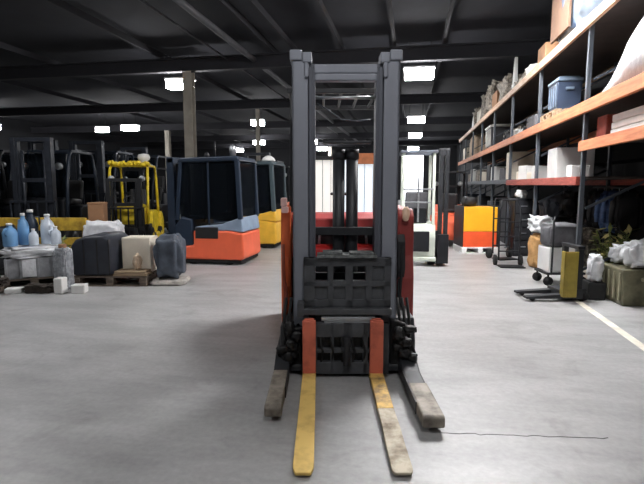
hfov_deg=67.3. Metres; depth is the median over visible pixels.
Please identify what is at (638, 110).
board
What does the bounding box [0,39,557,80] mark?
ceiling beam
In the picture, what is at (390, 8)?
ceiling beam
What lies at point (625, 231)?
potted plant
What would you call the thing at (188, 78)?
column
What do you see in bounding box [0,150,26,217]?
forklift
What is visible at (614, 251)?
plastic bag
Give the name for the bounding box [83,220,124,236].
sheet
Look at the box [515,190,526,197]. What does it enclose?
bundle
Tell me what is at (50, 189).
forklift
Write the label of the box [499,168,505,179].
carton
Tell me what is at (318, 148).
ceiling lamp
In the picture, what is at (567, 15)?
load
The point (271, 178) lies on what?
forklift
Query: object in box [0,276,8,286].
offcut
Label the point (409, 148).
diffuser
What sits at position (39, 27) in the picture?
ceiling
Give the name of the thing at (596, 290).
carton
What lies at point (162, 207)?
hood
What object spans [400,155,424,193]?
door
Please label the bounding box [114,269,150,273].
plank
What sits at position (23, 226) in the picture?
jug
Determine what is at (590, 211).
jacket
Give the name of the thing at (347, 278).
forklift
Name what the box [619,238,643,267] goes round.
plastic bag
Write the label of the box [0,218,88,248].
guard rail
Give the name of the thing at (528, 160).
carton
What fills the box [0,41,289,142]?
ceiling beam
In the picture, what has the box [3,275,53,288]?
pallet
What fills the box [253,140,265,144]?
ceiling lamp
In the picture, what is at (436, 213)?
hood
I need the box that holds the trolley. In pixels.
[532,217,585,284]
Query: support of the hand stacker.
on the floor
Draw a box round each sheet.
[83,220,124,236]
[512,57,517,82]
[603,17,643,91]
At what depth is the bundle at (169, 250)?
6.63 m
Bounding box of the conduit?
[139,0,355,146]
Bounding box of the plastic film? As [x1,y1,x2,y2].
[0,244,57,258]
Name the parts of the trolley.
handle, frame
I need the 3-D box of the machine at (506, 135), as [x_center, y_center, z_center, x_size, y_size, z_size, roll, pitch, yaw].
[4.520,-2.501,11.554,0.346,0.261,0.308,-5,9,-38]
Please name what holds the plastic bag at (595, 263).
on the carton at (596, 290)
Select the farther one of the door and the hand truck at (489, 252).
the door
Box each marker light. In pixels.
[281,198,288,212]
[402,207,409,220]
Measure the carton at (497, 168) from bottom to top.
0.366 m
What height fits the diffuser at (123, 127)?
0.249 m
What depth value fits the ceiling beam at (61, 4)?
12.33 m
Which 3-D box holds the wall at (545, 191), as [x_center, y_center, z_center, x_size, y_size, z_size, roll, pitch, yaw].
[7.487,-3.454,18.165,0.200,5.350,53.000,1,7,10]
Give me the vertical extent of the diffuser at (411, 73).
0.249 m
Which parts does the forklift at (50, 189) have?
frame, guard post, seat, backrest, guard post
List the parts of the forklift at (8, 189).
guard post, seat, backrest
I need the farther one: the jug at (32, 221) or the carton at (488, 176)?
the carton at (488, 176)
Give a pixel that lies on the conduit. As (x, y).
(142, 1)
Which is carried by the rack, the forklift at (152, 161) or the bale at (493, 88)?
the bale at (493, 88)
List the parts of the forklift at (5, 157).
guard post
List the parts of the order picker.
guard post, guard post, backrest, hand rail, guard post, guard post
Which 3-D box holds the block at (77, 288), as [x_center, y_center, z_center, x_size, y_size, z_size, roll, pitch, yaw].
[-3.100,0.595,6.192,0.170,0.110,0.140,-1,7,-6]
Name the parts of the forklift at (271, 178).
cab post, cab post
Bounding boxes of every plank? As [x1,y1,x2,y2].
[113,271,151,275]
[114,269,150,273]
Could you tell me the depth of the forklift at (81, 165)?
12.93 m
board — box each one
[610,121,643,132]
[611,113,643,128]
[612,105,643,121]
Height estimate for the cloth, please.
0.288 m
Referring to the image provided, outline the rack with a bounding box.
[458,0,643,270]
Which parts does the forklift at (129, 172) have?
guard post, backrest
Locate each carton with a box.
[122,235,157,271]
[463,148,469,159]
[470,169,486,180]
[476,170,486,180]
[477,109,480,121]
[479,172,486,180]
[486,165,505,180]
[491,166,505,179]
[492,90,499,107]
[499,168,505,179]
[506,151,534,178]
[518,165,541,178]
[527,114,543,128]
[531,166,546,178]
[537,245,574,271]
[538,41,558,62]
[547,147,594,177]
[566,165,589,176]
[582,279,605,299]
[596,114,614,136]
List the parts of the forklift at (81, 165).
guard post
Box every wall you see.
[0,117,166,192]
[171,145,456,199]
[456,61,643,243]
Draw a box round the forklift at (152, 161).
[120,147,167,203]
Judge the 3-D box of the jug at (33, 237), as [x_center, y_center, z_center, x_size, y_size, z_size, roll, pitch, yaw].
[-3.929,-0.068,6.590,0.133,0.229,0.119,6,9,44]
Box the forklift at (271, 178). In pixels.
[213,156,286,247]
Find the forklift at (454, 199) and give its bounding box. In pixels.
[430,171,467,239]
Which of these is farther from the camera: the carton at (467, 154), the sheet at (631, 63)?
the carton at (467, 154)
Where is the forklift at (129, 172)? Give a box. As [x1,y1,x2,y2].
[117,167,178,229]
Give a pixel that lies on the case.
(473, 223)
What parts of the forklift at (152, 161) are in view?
guard post, backrest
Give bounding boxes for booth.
[316,153,373,211]
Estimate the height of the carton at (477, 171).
0.366 m
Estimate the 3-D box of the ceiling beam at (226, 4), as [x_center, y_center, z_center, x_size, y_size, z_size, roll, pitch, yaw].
[-0.281,-6.051,19.309,0.070,0.160,53.000,1,7,10]
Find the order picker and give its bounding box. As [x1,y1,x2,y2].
[399,148,450,264]
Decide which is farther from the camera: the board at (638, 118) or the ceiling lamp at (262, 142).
the ceiling lamp at (262, 142)
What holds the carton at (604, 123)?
on the rack
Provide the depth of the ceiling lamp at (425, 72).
13.12 m
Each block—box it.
[4,286,23,293]
[53,277,67,293]
[71,231,127,274]
[71,283,88,293]
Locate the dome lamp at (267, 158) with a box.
[262,156,274,160]
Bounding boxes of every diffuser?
[95,127,108,132]
[121,125,138,130]
[166,79,182,89]
[405,67,433,80]
[408,147,417,149]
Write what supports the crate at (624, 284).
on the floor
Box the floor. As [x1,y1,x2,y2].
[0,200,643,483]
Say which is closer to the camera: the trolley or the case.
the trolley
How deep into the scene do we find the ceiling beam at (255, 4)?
11.62 m
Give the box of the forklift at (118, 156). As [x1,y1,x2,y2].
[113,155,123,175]
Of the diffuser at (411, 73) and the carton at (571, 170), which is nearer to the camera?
the carton at (571, 170)
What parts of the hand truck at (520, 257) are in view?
frame, toe plate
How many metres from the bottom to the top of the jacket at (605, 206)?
0.665 m
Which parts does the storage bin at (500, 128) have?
lid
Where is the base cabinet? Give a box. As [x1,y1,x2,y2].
[507,198,532,255]
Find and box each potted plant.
[61,236,70,246]
[589,223,639,280]
[611,230,630,241]
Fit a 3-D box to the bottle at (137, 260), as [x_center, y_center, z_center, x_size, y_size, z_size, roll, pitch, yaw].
[-2.551,0.265,6.682,0.120,0.235,0.146,1,7,10]
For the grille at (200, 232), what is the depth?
8.31 m
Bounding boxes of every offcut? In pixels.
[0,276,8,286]
[21,282,53,292]
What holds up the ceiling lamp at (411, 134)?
hanging from the ceiling
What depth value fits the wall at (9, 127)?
34.17 m
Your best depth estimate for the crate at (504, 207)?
11.42 m
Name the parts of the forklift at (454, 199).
backrest, guard post, guard post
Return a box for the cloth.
[527,214,552,231]
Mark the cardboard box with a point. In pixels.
(96, 210)
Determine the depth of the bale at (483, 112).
15.15 m
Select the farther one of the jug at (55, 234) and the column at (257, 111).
the column at (257, 111)
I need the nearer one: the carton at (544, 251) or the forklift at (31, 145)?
the carton at (544, 251)
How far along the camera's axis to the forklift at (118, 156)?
17.13 m
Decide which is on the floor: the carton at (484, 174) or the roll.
the roll
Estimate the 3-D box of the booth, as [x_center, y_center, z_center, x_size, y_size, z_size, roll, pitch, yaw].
[0.620,-2.016,18.219,2.800,2.480,2.140,0,7,0]
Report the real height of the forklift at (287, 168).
2.102 m
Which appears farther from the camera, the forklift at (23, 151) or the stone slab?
the forklift at (23, 151)
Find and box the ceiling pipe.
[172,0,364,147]
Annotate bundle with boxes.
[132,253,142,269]
[153,233,186,278]
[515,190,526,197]
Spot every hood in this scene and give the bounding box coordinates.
[149,210,158,230]
[154,204,167,221]
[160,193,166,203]
[197,215,259,231]
[243,209,280,221]
[435,212,453,214]
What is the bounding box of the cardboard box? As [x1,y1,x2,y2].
[87,202,107,220]
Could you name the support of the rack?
on the floor
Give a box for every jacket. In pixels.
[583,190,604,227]
[587,188,609,227]
[594,189,615,231]
[600,189,619,232]
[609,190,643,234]
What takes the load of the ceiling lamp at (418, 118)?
hanging from the ceiling
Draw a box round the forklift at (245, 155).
[243,152,288,213]
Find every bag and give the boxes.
[540,222,582,246]
[586,253,603,281]
[608,243,622,262]
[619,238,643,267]
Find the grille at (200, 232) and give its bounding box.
[195,227,217,238]
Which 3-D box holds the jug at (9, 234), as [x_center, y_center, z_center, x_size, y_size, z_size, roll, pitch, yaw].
[-4.184,-0.097,6.478,0.178,0.312,0.190,6,9,40]
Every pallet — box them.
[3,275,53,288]
[74,270,157,286]
[453,243,497,253]
[540,108,568,121]
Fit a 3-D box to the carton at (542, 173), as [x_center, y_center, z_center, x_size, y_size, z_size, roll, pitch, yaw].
[3.889,-1.228,8.551,0.280,0.226,0.280,1,7,5]
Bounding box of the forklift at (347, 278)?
[264,50,444,475]
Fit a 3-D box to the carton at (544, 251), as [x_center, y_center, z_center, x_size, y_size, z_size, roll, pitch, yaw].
[3.320,0.225,6.763,0.460,0.336,0.360,0,7,0]
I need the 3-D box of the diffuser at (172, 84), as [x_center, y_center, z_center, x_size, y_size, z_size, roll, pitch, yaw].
[-4.294,-4.775,14.678,0.780,0.249,0.380,1,7,10]
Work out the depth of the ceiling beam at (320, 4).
11.29 m
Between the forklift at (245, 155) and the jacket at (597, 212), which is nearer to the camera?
the jacket at (597, 212)
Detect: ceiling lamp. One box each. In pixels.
[94,118,109,132]
[120,117,139,130]
[164,55,195,89]
[250,119,264,125]
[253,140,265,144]
[317,147,326,150]
[404,42,434,80]
[407,115,424,122]
[408,132,421,137]
[408,146,418,149]
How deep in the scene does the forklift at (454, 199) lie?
11.07 m
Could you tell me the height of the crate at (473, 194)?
1.006 m
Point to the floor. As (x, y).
(160, 384)
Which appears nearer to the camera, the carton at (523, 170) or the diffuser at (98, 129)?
the carton at (523, 170)
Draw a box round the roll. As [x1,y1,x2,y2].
[53,244,74,288]
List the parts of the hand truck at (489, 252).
frame, toe plate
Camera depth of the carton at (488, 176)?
13.78 m
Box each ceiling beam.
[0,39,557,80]
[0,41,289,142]
[0,81,249,142]
[0,92,485,116]
[30,116,472,133]
[44,0,327,140]
[100,130,468,142]
[148,140,461,148]
[217,0,367,140]
[247,0,373,140]
[315,0,373,111]
[387,0,406,140]
[422,0,454,139]
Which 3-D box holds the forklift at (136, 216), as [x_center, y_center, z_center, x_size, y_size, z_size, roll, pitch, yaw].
[-4.161,-0.905,10.524,0.989,2.070,2.646,-1,7,-9]
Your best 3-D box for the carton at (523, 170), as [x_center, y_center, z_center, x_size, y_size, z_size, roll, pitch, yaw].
[4.053,-1.351,9.428,0.320,0.266,0.320,-1,7,-7]
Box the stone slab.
[149,276,190,285]
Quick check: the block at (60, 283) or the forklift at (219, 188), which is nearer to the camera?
the block at (60, 283)
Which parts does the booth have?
lit pane, lit pane, lit pane, lit pane, wall panel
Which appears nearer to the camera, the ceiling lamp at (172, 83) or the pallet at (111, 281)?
the pallet at (111, 281)
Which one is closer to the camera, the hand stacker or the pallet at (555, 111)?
the hand stacker
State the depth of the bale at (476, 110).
17.09 m
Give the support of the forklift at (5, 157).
on the floor
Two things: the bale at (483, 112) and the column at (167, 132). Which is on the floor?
the column at (167, 132)
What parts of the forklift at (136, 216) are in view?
guard post, guard post, backrest, frame, guard post, guard post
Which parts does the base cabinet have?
drawer, drawer, drawer, drawer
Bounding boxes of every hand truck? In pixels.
[486,198,517,259]
[493,199,525,267]
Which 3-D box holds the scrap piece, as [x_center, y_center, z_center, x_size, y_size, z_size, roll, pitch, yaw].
[4.061,-3.258,9.305,0.291,0.311,0.256,1,7,10]
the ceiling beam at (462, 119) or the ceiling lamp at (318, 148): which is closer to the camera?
the ceiling beam at (462, 119)
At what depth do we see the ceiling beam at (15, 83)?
21.04 m
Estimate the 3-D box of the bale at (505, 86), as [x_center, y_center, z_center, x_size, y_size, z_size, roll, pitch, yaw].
[4.860,-3.750,11.965,0.925,0.666,1.049,1,7,10]
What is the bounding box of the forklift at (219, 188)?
[165,142,260,264]
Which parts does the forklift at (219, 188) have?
cab post, cab post, seat, cab post, cab post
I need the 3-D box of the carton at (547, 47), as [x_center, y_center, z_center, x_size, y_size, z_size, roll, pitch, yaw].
[4.027,-3.162,8.246,0.550,0.369,0.504,1,7,10]
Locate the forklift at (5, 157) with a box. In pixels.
[0,154,11,198]
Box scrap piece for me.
[525,63,537,74]
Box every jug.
[2,223,18,246]
[17,213,29,244]
[25,209,40,235]
[28,229,38,245]
[40,214,53,243]
[48,226,61,244]
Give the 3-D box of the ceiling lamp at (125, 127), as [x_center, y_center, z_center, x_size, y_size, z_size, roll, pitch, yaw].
[-10.259,-6.457,25.834,0.924,0.980,0.440,1,7,10]
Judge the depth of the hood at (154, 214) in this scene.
11.19 m
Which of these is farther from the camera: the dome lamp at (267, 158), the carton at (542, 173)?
the dome lamp at (267, 158)
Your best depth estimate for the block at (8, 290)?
6.16 m
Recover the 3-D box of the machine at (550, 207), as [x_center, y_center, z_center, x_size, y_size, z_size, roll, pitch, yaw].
[4.101,-0.226,8.781,0.342,1.134,0.346,0,7,0]
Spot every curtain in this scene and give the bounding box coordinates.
[590,74,612,97]
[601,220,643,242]
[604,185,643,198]
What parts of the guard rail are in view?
rail, rail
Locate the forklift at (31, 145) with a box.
[28,140,85,175]
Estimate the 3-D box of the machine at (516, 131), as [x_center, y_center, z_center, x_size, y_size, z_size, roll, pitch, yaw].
[4.354,-2.390,10.698,0.316,0.241,0.374,-2,7,-14]
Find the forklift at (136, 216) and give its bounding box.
[105,154,163,236]
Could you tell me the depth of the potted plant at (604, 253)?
6.31 m
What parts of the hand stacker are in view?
mast post, guard plate, mast post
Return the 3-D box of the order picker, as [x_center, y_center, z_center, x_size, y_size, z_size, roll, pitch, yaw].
[1.772,-0.621,8.542,0.820,1.966,1.057,1,7,8]
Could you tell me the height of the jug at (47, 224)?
0.416 m
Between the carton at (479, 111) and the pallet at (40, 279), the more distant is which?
the carton at (479, 111)
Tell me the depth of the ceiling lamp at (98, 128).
26.56 m
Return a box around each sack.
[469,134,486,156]
[527,233,541,267]
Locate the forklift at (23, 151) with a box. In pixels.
[23,151,70,196]
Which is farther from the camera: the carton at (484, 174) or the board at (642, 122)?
the carton at (484, 174)
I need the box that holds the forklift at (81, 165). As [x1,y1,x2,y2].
[68,141,135,203]
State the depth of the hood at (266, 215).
10.48 m
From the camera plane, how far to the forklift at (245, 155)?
14.04 m
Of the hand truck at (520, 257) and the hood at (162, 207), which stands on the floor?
the hand truck at (520, 257)
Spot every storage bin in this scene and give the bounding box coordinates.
[485,123,524,147]
[548,76,583,111]
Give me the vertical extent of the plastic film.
0.144 m
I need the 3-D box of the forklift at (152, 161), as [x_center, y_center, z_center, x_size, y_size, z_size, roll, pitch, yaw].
[-6.357,-1.999,17.357,1.322,2.642,3.538,1,7,6]
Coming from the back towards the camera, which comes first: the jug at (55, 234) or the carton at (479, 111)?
the carton at (479, 111)
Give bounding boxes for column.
[164,130,170,185]
[182,71,196,157]
[255,109,260,160]
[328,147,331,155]
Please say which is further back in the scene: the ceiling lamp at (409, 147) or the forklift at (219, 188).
the ceiling lamp at (409, 147)
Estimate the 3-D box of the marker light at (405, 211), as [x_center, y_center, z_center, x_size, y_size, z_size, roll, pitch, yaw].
[0.670,-0.224,3.870,0.061,0.118,0.062,0,7,0]
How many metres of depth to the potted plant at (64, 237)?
7.94 m
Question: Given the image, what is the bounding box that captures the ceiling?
[0,0,551,144]
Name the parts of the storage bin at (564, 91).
lid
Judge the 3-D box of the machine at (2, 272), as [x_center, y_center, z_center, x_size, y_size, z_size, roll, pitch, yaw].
[-5.344,0.111,7.512,1.316,0.761,0.552,0,7,0]
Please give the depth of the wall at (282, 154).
45.54 m
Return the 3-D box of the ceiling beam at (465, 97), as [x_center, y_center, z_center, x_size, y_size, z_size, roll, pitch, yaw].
[-6.128,-6.021,21.530,27.900,0.380,0.220,1,7,10]
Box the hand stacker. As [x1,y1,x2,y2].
[514,242,588,300]
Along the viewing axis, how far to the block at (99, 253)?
6.56 m
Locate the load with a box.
[550,0,603,43]
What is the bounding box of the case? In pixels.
[453,196,499,246]
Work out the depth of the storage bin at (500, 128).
13.23 m
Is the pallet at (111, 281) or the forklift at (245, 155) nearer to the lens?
the pallet at (111, 281)
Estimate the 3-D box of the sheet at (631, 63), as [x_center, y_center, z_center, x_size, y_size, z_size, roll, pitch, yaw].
[3.557,-1.991,4.724,1.000,0.847,1.900,1,7,10]
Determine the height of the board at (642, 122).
0.075 m
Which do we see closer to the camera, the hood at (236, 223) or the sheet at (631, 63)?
the sheet at (631, 63)
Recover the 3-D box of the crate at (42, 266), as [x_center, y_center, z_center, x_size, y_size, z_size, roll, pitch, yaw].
[-3.995,0.320,6.725,0.660,0.270,0.559,-4,8,-28]
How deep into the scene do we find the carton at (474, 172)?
17.62 m
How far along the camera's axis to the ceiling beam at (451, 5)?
12.09 m
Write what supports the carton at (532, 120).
on the rack
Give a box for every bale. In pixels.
[472,107,480,124]
[480,91,487,118]
[485,79,502,111]
[497,73,522,100]
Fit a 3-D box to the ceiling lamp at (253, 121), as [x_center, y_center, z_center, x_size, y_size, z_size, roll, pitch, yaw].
[-3.158,-6.208,23.719,0.630,0.980,0.440,1,7,10]
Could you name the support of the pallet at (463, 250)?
on the floor
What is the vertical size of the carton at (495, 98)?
0.506 m
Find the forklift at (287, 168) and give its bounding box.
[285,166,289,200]
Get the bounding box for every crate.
[4,256,53,279]
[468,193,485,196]
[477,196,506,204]
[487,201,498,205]
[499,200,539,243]
[602,263,643,305]
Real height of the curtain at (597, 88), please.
0.241 m
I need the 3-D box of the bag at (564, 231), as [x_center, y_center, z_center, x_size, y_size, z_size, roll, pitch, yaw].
[3.318,-0.108,6.725,0.476,0.331,0.370,0,7,0]
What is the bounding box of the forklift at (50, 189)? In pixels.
[9,137,99,236]
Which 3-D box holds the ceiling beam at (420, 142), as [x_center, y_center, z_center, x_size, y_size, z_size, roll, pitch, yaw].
[-2.301,-8.437,42.036,27.900,0.380,0.220,1,7,10]
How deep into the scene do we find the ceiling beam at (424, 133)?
35.21 m
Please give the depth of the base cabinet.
9.28 m

